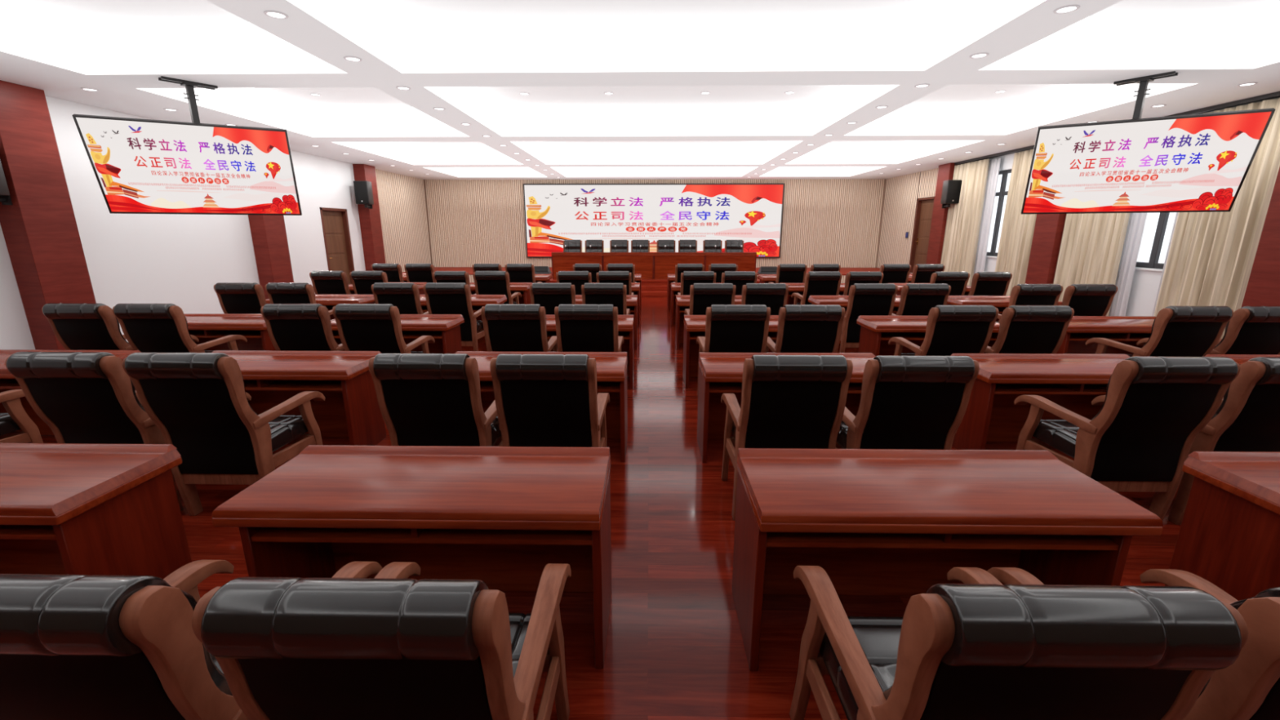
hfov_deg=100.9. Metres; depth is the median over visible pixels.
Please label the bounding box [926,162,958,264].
column
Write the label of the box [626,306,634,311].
shelf
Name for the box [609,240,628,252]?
armchair
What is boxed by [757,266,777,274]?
stage monitor
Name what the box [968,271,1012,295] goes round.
armchair
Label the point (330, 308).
shelf
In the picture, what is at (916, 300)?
armchair
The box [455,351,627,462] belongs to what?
desk
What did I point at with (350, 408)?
desk
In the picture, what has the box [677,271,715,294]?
armchair
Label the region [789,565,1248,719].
armchair
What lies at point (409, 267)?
cushion
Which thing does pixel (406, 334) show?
shelf
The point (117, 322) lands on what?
backrest cushion
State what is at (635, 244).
armchair
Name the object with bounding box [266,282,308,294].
cushion
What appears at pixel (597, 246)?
armchair
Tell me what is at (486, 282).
armchair
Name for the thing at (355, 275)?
cushion
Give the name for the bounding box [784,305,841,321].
cushion
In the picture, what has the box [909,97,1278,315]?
wall
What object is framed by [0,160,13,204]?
wall speaker
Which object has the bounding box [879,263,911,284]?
armchair
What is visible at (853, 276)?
cushion
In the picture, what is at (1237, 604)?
backrest cushion
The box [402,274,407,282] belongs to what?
desk
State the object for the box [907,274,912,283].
desk
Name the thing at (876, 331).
desk
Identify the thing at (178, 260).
wall
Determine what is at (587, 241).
cushion
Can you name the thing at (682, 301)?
desk
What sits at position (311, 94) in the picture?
recessed light
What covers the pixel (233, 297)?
armchair
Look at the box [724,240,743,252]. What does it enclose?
armchair
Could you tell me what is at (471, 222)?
wall
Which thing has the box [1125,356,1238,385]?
cushion
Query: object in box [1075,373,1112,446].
backrest cushion
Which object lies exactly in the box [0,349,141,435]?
desk
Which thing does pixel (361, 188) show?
grille
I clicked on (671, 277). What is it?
desk
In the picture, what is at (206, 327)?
desk
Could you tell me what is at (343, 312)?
cushion
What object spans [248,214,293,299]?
column
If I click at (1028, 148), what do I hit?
track
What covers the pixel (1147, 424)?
armchair
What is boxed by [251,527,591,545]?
shelf
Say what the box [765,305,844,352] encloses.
armchair
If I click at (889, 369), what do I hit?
cushion
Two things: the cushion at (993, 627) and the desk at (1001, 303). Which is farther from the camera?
the desk at (1001, 303)
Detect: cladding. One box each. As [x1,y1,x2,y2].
[375,168,432,272]
[876,168,937,267]
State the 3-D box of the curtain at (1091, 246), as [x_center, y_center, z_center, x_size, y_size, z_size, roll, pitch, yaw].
[8.664,-2.484,10.116,0.140,3.470,1.470,0,14,1]
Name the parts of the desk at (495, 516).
panel, modesty panel, panel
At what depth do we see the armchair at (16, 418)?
3.71 m
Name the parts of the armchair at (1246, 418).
armrest, panel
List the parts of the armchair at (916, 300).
post, panel, post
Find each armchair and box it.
[0,389,43,443]
[0,560,382,719]
[4,351,183,511]
[41,302,133,350]
[112,303,247,352]
[121,352,324,515]
[191,561,571,719]
[213,282,266,313]
[260,303,344,351]
[264,282,333,315]
[309,271,351,294]
[332,303,435,354]
[350,271,387,303]
[368,353,502,446]
[371,263,404,282]
[371,282,428,314]
[404,263,435,283]
[423,282,487,351]
[432,271,475,294]
[472,263,502,272]
[473,271,521,304]
[480,304,557,351]
[489,354,609,447]
[505,263,542,283]
[529,283,575,314]
[554,304,623,351]
[555,271,591,294]
[563,240,582,252]
[573,263,601,282]
[581,283,630,315]
[585,240,604,252]
[596,271,633,294]
[606,263,636,282]
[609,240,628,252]
[631,240,649,252]
[657,240,675,252]
[672,263,704,282]
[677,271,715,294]
[678,240,697,252]
[684,283,735,315]
[696,304,770,395]
[702,240,722,252]
[708,263,737,282]
[720,355,853,520]
[721,271,757,295]
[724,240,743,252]
[741,283,788,315]
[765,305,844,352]
[768,263,806,283]
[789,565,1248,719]
[791,271,842,305]
[809,263,840,271]
[835,355,979,449]
[838,271,883,295]
[840,283,897,352]
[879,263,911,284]
[888,305,998,355]
[891,283,951,315]
[910,263,944,283]
[929,271,969,295]
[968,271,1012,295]
[985,305,1074,353]
[986,567,1279,719]
[995,284,1062,323]
[1013,356,1239,520]
[1062,284,1117,315]
[1085,306,1233,356]
[1167,356,1279,524]
[1208,306,1279,354]
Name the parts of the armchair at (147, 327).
post, panel, post, armrest, seat, armrest, leg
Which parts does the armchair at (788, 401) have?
leg, rail, rail, seat, armrest, post, panel, post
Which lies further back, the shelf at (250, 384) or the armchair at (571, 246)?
the armchair at (571, 246)
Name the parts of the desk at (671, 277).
panel, modesty panel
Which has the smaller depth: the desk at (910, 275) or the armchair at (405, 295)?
the armchair at (405, 295)
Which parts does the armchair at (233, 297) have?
post, panel, post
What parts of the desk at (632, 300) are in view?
panel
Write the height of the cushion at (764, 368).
0.161 m
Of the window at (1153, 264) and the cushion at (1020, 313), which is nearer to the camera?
the cushion at (1020, 313)
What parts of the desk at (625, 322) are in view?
modesty panel, panel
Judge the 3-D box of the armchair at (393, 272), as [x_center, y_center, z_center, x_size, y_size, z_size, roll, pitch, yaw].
[-5.189,-1.518,11.269,0.615,1.104,0.834,0,14,1]
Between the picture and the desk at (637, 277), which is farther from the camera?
the desk at (637, 277)
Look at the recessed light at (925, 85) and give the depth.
6.82 m
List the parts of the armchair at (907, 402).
rail, seat, armrest, post, panel, post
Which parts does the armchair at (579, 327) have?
post, panel, post, armrest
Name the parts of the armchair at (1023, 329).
armrest, post, panel, post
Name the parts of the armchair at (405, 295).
post, panel, post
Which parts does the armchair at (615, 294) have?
post, panel, post, armrest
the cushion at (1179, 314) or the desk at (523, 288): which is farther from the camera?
the desk at (523, 288)
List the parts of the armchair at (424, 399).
post, panel, post, armrest, seat, rail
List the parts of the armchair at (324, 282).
post, panel, post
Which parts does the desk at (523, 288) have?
modesty panel, panel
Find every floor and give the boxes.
[40,297,1181,719]
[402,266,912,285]
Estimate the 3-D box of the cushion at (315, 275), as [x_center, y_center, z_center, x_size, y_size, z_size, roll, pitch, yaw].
[-5.231,-1.414,8.872,0.498,0.161,0.151,0,14,1]
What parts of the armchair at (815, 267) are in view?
post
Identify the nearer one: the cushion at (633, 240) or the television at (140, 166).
the television at (140, 166)
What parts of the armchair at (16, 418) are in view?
seat, rail, armrest, rail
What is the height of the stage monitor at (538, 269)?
0.225 m
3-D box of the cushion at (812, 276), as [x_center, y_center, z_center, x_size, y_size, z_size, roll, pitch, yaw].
[3.036,-1.381,8.741,0.498,0.161,0.151,0,14,1]
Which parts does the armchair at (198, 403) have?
post, panel, rail, post, armrest, seat, armrest, rail, rail, leg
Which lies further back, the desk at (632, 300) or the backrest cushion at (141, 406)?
the desk at (632, 300)
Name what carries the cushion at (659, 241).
on the armchair at (670, 244)
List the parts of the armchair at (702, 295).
armrest, post, panel, post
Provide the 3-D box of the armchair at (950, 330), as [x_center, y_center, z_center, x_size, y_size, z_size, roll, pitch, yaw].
[2.967,-0.045,5.285,0.615,1.104,0.834,0,14,1]
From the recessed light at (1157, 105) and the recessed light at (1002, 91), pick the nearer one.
the recessed light at (1157, 105)
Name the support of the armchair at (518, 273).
on the floor at (675, 650)
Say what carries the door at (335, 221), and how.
in the wall at (178, 260)
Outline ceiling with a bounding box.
[0,0,1279,179]
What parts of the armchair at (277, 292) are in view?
post, panel, post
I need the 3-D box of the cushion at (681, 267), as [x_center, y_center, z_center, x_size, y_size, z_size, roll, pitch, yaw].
[1.008,-1.869,10.721,0.498,0.161,0.151,0,14,1]
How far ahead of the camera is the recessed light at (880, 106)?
8.00 m
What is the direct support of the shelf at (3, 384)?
attached to the desk at (8, 382)
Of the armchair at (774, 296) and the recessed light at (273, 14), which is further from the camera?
the armchair at (774, 296)
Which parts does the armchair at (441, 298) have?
post, panel, rail, post, armrest, seat, rail, leg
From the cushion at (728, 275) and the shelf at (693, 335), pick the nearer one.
the shelf at (693, 335)
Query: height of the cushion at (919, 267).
0.161 m
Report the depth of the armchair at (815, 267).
10.62 m
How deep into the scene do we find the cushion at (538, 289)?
6.79 m
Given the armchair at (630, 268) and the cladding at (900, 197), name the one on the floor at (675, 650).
the armchair at (630, 268)
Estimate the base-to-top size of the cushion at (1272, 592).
0.161 m
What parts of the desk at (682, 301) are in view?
panel, modesty panel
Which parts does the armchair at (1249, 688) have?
armrest, armrest, post, panel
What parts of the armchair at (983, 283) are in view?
post, panel, post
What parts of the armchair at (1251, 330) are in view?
armrest, post, panel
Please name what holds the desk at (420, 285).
on the floor at (675, 650)
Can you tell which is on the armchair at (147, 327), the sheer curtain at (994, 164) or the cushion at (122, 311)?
the cushion at (122, 311)
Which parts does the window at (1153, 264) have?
sill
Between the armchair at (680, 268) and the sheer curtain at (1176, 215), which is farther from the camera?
the armchair at (680, 268)
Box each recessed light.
[80,87,99,91]
[163,108,177,111]
[263,10,288,19]
[310,93,321,96]
[343,56,362,62]
[395,85,410,89]
[432,106,445,110]
[519,92,528,95]
[604,92,613,94]
[700,91,710,94]
[784,91,795,93]
[846,121,857,124]
[875,105,888,108]
[914,83,929,88]
[968,52,989,58]
[994,89,1006,93]
[1053,4,1079,13]
[1150,104,1166,107]
[1236,82,1257,86]
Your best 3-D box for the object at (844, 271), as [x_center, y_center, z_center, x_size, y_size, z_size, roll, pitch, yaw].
[0.458,-2.717,17.670,17.040,0.370,5.565,0,14,1]
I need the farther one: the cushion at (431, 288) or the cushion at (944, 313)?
the cushion at (431, 288)
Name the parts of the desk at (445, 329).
panel, modesty panel, panel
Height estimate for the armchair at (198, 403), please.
1.104 m
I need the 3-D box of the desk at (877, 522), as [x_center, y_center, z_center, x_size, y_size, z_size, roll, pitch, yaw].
[1.192,0.860,2.303,1.476,0.772,0.560,0,14,1]
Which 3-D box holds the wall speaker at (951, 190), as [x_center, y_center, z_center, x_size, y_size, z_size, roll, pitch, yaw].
[8.587,-4.592,14.662,0.378,0.730,0.436,0,14,1]
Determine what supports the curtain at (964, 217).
hanging from the track at (1028, 148)
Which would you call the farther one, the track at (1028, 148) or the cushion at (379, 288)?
the track at (1028, 148)
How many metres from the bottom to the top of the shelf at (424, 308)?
0.020 m
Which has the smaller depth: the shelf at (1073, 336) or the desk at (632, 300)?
the shelf at (1073, 336)
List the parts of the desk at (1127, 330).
panel, modesty panel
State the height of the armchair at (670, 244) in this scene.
1.104 m
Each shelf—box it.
[0,381,21,388]
[0,524,56,539]
[188,329,261,337]
[243,379,342,390]
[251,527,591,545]
[326,306,333,311]
[333,330,442,338]
[421,306,484,311]
[471,291,524,295]
[480,381,619,391]
[546,331,629,338]
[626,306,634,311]
[680,306,689,312]
[689,331,777,339]
[709,382,862,393]
[766,532,1118,550]
[840,306,898,312]
[880,332,996,340]
[994,383,1107,394]
[1069,333,1151,340]
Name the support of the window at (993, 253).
in the wall at (1144, 286)
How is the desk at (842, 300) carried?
on the floor at (675, 650)
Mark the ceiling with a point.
(842, 60)
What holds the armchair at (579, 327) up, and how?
on the floor at (675, 650)
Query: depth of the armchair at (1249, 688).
1.07 m
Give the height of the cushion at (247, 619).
0.161 m
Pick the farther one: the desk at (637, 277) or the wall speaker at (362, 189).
the wall speaker at (362, 189)
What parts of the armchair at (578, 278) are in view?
post, panel, post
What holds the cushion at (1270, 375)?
on the armchair at (1246, 418)
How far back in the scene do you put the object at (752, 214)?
19.77 m
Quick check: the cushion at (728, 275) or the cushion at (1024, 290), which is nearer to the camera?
the cushion at (1024, 290)
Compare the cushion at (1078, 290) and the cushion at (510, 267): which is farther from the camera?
the cushion at (510, 267)
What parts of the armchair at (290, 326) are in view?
post, panel, post, armrest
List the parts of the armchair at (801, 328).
armrest, post, panel, post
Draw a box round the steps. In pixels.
[641,284,667,297]
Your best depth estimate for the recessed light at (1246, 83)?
6.76 m
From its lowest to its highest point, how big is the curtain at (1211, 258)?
3.470 m
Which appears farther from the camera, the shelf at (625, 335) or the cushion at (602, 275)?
the cushion at (602, 275)
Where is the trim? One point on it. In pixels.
(471, 277)
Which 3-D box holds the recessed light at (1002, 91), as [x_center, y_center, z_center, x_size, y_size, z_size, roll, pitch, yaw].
[6.326,-4.710,9.285,0.180,0.010,0.180,0,14,1]
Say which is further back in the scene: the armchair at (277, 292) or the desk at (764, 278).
the desk at (764, 278)
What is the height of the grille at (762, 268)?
0.150 m
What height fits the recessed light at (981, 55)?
0.010 m
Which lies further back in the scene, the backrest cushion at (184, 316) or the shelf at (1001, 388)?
the backrest cushion at (184, 316)
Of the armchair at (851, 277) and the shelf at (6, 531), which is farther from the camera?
the armchair at (851, 277)
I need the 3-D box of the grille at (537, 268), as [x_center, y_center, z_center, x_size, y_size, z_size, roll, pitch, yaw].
[-3.315,-3.007,17.450,0.600,0.150,0.275,0,14,1]
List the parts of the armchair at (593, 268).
panel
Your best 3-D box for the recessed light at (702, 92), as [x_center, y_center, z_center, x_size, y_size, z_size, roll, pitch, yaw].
[1.157,-4.731,9.372,0.180,0.010,0.180,0,14,1]
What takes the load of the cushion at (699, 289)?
on the armchair at (702, 295)
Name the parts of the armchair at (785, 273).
post, panel, post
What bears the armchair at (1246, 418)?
on the floor at (675, 650)
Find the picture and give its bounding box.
[75,117,299,213]
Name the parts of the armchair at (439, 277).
panel, post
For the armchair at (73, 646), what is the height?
1.104 m
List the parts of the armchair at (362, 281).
post, panel, post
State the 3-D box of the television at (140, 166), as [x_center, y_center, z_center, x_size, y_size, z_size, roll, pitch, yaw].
[-5.689,-2.705,6.785,2.064,1.608,0.503,-7,16,-27]
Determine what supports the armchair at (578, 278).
on the floor at (675, 650)
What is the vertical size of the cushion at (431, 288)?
0.161 m
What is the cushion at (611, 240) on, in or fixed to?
on the armchair at (622, 246)
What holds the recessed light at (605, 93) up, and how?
in the ceiling
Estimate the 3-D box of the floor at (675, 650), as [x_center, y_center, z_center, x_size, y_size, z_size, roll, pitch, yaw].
[0.307,-0.406,9.268,17.500,0.100,23.400,0,14,1]
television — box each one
[71,75,302,215]
[1021,71,1275,213]
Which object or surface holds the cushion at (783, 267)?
on the armchair at (785, 273)
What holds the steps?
on the floor at (675, 650)
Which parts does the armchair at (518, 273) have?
panel, post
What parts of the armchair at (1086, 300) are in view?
post, panel, post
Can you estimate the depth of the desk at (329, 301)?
8.11 m
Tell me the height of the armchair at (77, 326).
1.104 m
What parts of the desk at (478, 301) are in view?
modesty panel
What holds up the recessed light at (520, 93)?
in the ceiling
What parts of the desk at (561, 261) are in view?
panel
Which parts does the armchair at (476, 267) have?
post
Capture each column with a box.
[0,80,96,350]
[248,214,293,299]
[352,164,386,271]
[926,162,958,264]
[1025,213,1066,284]
[1240,166,1279,307]
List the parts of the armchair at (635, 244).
post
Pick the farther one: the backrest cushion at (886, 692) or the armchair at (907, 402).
the armchair at (907, 402)
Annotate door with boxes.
[320,207,354,284]
[909,196,934,272]
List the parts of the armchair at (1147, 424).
leg, rail, rail, armrest, seat, post, rail, armrest, panel, post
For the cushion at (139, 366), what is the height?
0.161 m
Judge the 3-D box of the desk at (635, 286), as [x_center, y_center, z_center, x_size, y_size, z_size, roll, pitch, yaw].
[-0.744,-1.068,10.132,1.476,0.772,0.560,0,14,1]
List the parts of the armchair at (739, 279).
post, panel, post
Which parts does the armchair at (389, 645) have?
post, panel, armrest, post, seat, armrest, rail, rail, leg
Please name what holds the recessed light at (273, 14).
in the ceiling
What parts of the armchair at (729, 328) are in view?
leg, armrest, post, panel, post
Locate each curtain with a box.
[940,158,989,285]
[973,158,1000,275]
[995,149,1036,295]
[1053,213,1129,315]
[1108,213,1146,315]
[1151,212,1178,315]
[1153,97,1279,346]
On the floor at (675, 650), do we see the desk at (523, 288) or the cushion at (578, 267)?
the desk at (523, 288)
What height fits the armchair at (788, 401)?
1.104 m
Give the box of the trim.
[469,275,845,283]
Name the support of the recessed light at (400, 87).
in the ceiling
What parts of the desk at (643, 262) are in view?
panel, panel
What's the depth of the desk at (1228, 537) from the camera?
2.33 m
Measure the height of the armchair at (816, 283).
1.104 m
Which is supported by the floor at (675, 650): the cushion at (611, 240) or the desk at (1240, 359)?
the desk at (1240, 359)
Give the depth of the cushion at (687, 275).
8.71 m
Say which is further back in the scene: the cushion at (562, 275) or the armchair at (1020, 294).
the cushion at (562, 275)
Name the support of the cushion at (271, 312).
on the armchair at (290, 326)
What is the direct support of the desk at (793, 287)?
on the floor at (675, 650)
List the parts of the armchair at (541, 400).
post, panel, post, rail, leg, armrest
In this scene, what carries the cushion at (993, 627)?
on the armchair at (982, 647)
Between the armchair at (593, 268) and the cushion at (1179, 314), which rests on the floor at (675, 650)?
the armchair at (593, 268)
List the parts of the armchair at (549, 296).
post, panel, post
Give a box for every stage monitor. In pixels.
[533,266,551,274]
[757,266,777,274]
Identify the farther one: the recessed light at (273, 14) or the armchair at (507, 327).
the armchair at (507, 327)
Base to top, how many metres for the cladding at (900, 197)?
3.580 m
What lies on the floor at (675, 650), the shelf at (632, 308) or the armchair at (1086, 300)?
the armchair at (1086, 300)
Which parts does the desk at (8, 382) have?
modesty panel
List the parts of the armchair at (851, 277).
post, panel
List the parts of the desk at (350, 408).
modesty panel, panel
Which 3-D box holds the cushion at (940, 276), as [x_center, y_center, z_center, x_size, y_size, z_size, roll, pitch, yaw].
[5.112,-1.373,8.706,0.498,0.161,0.151,0,14,1]
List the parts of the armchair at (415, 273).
post, panel, post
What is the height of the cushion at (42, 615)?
0.161 m
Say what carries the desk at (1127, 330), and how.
on the floor at (675, 650)
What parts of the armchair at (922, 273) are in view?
post, panel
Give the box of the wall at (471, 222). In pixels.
[424,178,886,267]
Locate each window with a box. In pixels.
[986,168,1011,257]
[1134,212,1169,271]
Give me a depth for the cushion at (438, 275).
8.77 m
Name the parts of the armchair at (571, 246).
post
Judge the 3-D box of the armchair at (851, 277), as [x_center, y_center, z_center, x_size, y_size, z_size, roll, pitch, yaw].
[3.711,-1.001,9.168,0.615,1.104,0.834,0,14,1]
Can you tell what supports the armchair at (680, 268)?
on the floor at (675, 650)
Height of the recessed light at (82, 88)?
0.010 m
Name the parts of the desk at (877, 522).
panel, modesty panel, panel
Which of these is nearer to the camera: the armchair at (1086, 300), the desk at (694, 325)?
the desk at (694, 325)
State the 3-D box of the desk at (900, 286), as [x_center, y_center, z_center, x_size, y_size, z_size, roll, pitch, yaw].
[5.491,-1.042,10.027,1.476,0.772,0.560,0,14,1]
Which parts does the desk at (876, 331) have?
panel, modesty panel, panel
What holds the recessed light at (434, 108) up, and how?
in the ceiling
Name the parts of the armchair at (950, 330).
leg, armrest, seat, post, panel, post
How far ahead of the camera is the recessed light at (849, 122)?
9.19 m
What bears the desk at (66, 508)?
on the floor at (675, 650)
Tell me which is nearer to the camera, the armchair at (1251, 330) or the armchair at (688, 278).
the armchair at (1251, 330)
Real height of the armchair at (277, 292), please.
1.104 m
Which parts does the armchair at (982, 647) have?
leg, rail, rail, armrest, seat, post, armrest, panel, post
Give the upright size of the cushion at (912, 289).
0.161 m
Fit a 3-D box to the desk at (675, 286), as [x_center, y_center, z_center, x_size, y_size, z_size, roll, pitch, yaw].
[1.331,-1.059,10.097,1.476,0.772,0.560,0,14,1]
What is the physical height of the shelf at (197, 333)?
0.020 m
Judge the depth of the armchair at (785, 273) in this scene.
10.71 m
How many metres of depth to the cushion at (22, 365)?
2.93 m
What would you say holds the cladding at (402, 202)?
attached to the wall at (178, 260)
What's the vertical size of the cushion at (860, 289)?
0.161 m
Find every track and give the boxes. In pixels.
[954,145,1034,164]
[1164,91,1279,116]
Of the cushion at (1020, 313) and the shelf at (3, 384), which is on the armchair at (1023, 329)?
the cushion at (1020, 313)
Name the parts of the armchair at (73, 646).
panel, post, leg, armrest, seat, armrest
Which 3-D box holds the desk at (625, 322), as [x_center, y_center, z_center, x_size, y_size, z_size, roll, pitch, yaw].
[-0.813,-0.108,6.235,1.476,0.772,0.560,0,14,1]
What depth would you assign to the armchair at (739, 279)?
8.72 m
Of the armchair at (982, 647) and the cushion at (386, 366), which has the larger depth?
the cushion at (386, 366)
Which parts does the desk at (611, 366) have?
modesty panel, panel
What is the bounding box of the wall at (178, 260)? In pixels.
[0,95,365,349]
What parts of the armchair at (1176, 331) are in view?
leg, armrest, post, armrest, panel, post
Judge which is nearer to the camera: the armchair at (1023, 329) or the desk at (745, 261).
the armchair at (1023, 329)
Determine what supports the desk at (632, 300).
on the floor at (675, 650)
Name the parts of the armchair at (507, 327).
post, panel, post, armrest, leg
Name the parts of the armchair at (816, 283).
leg, armrest, post, panel, post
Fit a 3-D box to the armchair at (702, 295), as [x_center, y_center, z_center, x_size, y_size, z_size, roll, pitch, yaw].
[0.945,-0.533,7.266,0.615,1.104,0.834,0,14,1]
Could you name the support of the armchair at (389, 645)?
on the floor at (675, 650)
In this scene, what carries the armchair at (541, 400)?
on the floor at (675, 650)
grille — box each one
[353,181,368,203]
[533,266,547,271]
[760,266,777,271]
[946,180,962,203]
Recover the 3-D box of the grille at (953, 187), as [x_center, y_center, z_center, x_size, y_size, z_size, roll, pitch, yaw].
[8.583,-4.597,14.451,0.350,0.590,0.017,0,14,1]
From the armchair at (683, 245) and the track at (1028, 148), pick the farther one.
the armchair at (683, 245)
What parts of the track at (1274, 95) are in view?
rail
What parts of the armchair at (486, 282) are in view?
post, panel, post, armrest, leg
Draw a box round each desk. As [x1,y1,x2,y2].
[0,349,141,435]
[0,443,191,579]
[183,313,275,351]
[211,444,611,668]
[212,350,386,445]
[265,294,374,319]
[330,314,464,354]
[348,282,426,294]
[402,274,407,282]
[419,294,506,342]
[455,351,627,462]
[470,282,532,304]
[534,274,552,283]
[546,314,634,387]
[551,252,603,279]
[575,294,637,349]
[591,282,639,326]
[602,252,653,279]
[635,274,641,310]
[653,252,705,279]
[666,274,675,311]
[670,282,721,326]
[675,294,742,350]
[682,315,778,388]
[697,352,875,462]
[704,252,756,272]
[731,448,1163,671]
[757,274,776,283]
[785,283,844,305]
[808,295,900,343]
[856,315,999,355]
[893,283,971,295]
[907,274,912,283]
[946,295,1062,321]
[950,353,1130,449]
[1056,315,1155,354]
[1164,451,1279,600]
[1204,354,1279,365]
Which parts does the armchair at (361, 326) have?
post, panel, post, seat, armrest, leg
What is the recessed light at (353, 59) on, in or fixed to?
in the ceiling
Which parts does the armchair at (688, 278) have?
post, panel, post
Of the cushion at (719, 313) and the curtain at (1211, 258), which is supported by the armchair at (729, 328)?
the cushion at (719, 313)
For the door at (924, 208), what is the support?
in the wall at (1144, 286)
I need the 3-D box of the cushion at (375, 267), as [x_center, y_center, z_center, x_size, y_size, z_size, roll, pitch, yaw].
[-5.194,-1.895,10.824,0.498,0.161,0.151,0,14,1]
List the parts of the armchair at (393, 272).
panel, post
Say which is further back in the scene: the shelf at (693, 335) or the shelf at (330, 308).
the shelf at (330, 308)
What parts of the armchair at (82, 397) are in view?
post, panel, post, armrest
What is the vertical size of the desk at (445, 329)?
0.772 m
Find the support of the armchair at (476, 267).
on the floor at (675, 650)
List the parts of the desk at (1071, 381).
panel, modesty panel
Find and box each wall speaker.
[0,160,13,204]
[353,181,373,208]
[940,179,962,208]
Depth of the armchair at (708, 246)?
16.32 m
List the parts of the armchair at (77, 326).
post, panel, post, armrest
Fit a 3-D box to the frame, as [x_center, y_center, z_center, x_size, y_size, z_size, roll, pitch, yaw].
[-1.238,0.759,1.280,0.487,0.616,0.219,0,14,1]
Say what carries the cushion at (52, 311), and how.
on the armchair at (77, 326)
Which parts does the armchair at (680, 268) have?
post, panel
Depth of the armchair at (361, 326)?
4.97 m
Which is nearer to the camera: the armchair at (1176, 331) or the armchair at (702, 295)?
the armchair at (1176, 331)
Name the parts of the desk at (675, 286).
panel, modesty panel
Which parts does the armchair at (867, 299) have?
post, rail, panel, post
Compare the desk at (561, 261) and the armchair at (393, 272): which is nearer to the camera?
the armchair at (393, 272)
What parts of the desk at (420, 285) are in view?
panel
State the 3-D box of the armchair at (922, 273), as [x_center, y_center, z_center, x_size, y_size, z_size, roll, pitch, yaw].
[5.824,-1.473,11.085,0.615,1.104,0.834,0,14,1]
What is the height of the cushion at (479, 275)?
0.161 m
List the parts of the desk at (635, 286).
panel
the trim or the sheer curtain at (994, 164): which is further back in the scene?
the trim
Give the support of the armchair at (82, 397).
on the floor at (675, 650)
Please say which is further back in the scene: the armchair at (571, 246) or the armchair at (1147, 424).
the armchair at (571, 246)
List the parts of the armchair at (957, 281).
post, panel, post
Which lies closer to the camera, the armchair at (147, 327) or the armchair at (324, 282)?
the armchair at (147, 327)
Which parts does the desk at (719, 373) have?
panel, modesty panel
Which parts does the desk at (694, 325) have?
panel, modesty panel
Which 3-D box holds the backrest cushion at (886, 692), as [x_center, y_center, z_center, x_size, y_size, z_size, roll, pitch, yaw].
[0.838,0.767,1.248,0.487,0.616,0.219,0,14,1]
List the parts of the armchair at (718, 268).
panel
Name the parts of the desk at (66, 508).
modesty panel, panel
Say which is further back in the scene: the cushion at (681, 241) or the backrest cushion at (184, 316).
the cushion at (681, 241)
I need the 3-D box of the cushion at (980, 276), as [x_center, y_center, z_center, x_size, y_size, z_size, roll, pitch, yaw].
[5.790,-1.368,8.686,0.498,0.161,0.151,0,14,1]
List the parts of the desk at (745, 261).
panel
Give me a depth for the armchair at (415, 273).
10.83 m
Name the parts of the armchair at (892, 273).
post, panel, post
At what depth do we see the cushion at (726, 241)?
16.32 m
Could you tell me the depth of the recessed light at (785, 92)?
9.35 m
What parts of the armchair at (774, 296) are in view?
post, panel, post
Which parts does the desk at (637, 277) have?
panel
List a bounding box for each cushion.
[0,573,170,656]
[6,351,114,379]
[42,302,105,319]
[113,303,176,319]
[115,317,129,344]
[124,352,229,380]
[129,378,146,413]
[184,315,196,344]
[200,577,488,662]
[214,282,257,294]
[262,303,322,320]
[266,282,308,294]
[311,271,343,279]
[334,303,393,320]
[351,271,383,279]
[372,263,398,271]
[373,282,414,294]
[373,353,470,381]
[405,263,431,271]
[425,282,466,294]
[434,271,466,280]
[475,271,506,280]
[484,304,541,320]
[495,354,589,382]
[506,263,532,271]
[532,283,571,295]
[558,271,588,280]
[558,304,613,321]
[564,240,580,242]
[574,263,599,271]
[584,283,623,295]
[586,240,602,242]
[598,271,629,280]
[608,263,632,271]
[611,240,627,241]
[632,240,648,241]
[657,240,674,242]
[677,263,702,271]
[680,240,696,243]
[683,271,714,280]
[693,283,733,295]
[704,240,720,244]
[711,263,736,271]
[711,304,766,321]
[724,271,755,280]
[725,240,742,242]
[746,283,786,295]
[751,355,847,382]
[779,263,805,271]
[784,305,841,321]
[808,271,839,280]
[848,271,881,280]
[853,283,895,295]
[873,355,974,383]
[882,263,909,271]
[882,684,893,699]
[905,283,948,295]
[915,263,943,271]
[925,583,1242,671]
[934,305,995,322]
[935,271,968,281]
[976,271,1010,281]
[1008,305,1071,322]
[1016,284,1061,296]
[1070,284,1116,296]
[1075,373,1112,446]
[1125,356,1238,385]
[1164,306,1232,323]
[1197,596,1253,698]
[1211,383,1231,419]
[1240,306,1279,323]
[1248,356,1279,385]
[1253,586,1279,598]
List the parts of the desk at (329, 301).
modesty panel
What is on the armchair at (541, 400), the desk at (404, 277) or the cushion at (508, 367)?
the cushion at (508, 367)
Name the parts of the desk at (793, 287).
modesty panel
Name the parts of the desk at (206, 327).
modesty panel, panel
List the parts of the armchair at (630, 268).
post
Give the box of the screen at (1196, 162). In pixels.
[1023,111,1271,212]
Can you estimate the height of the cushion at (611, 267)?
0.161 m
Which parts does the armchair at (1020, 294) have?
post, panel, post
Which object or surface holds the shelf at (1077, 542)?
attached to the desk at (877, 522)
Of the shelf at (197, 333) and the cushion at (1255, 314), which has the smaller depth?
the cushion at (1255, 314)
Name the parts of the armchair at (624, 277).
post, panel, post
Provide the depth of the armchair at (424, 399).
3.01 m
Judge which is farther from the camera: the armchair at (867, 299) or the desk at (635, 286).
the desk at (635, 286)

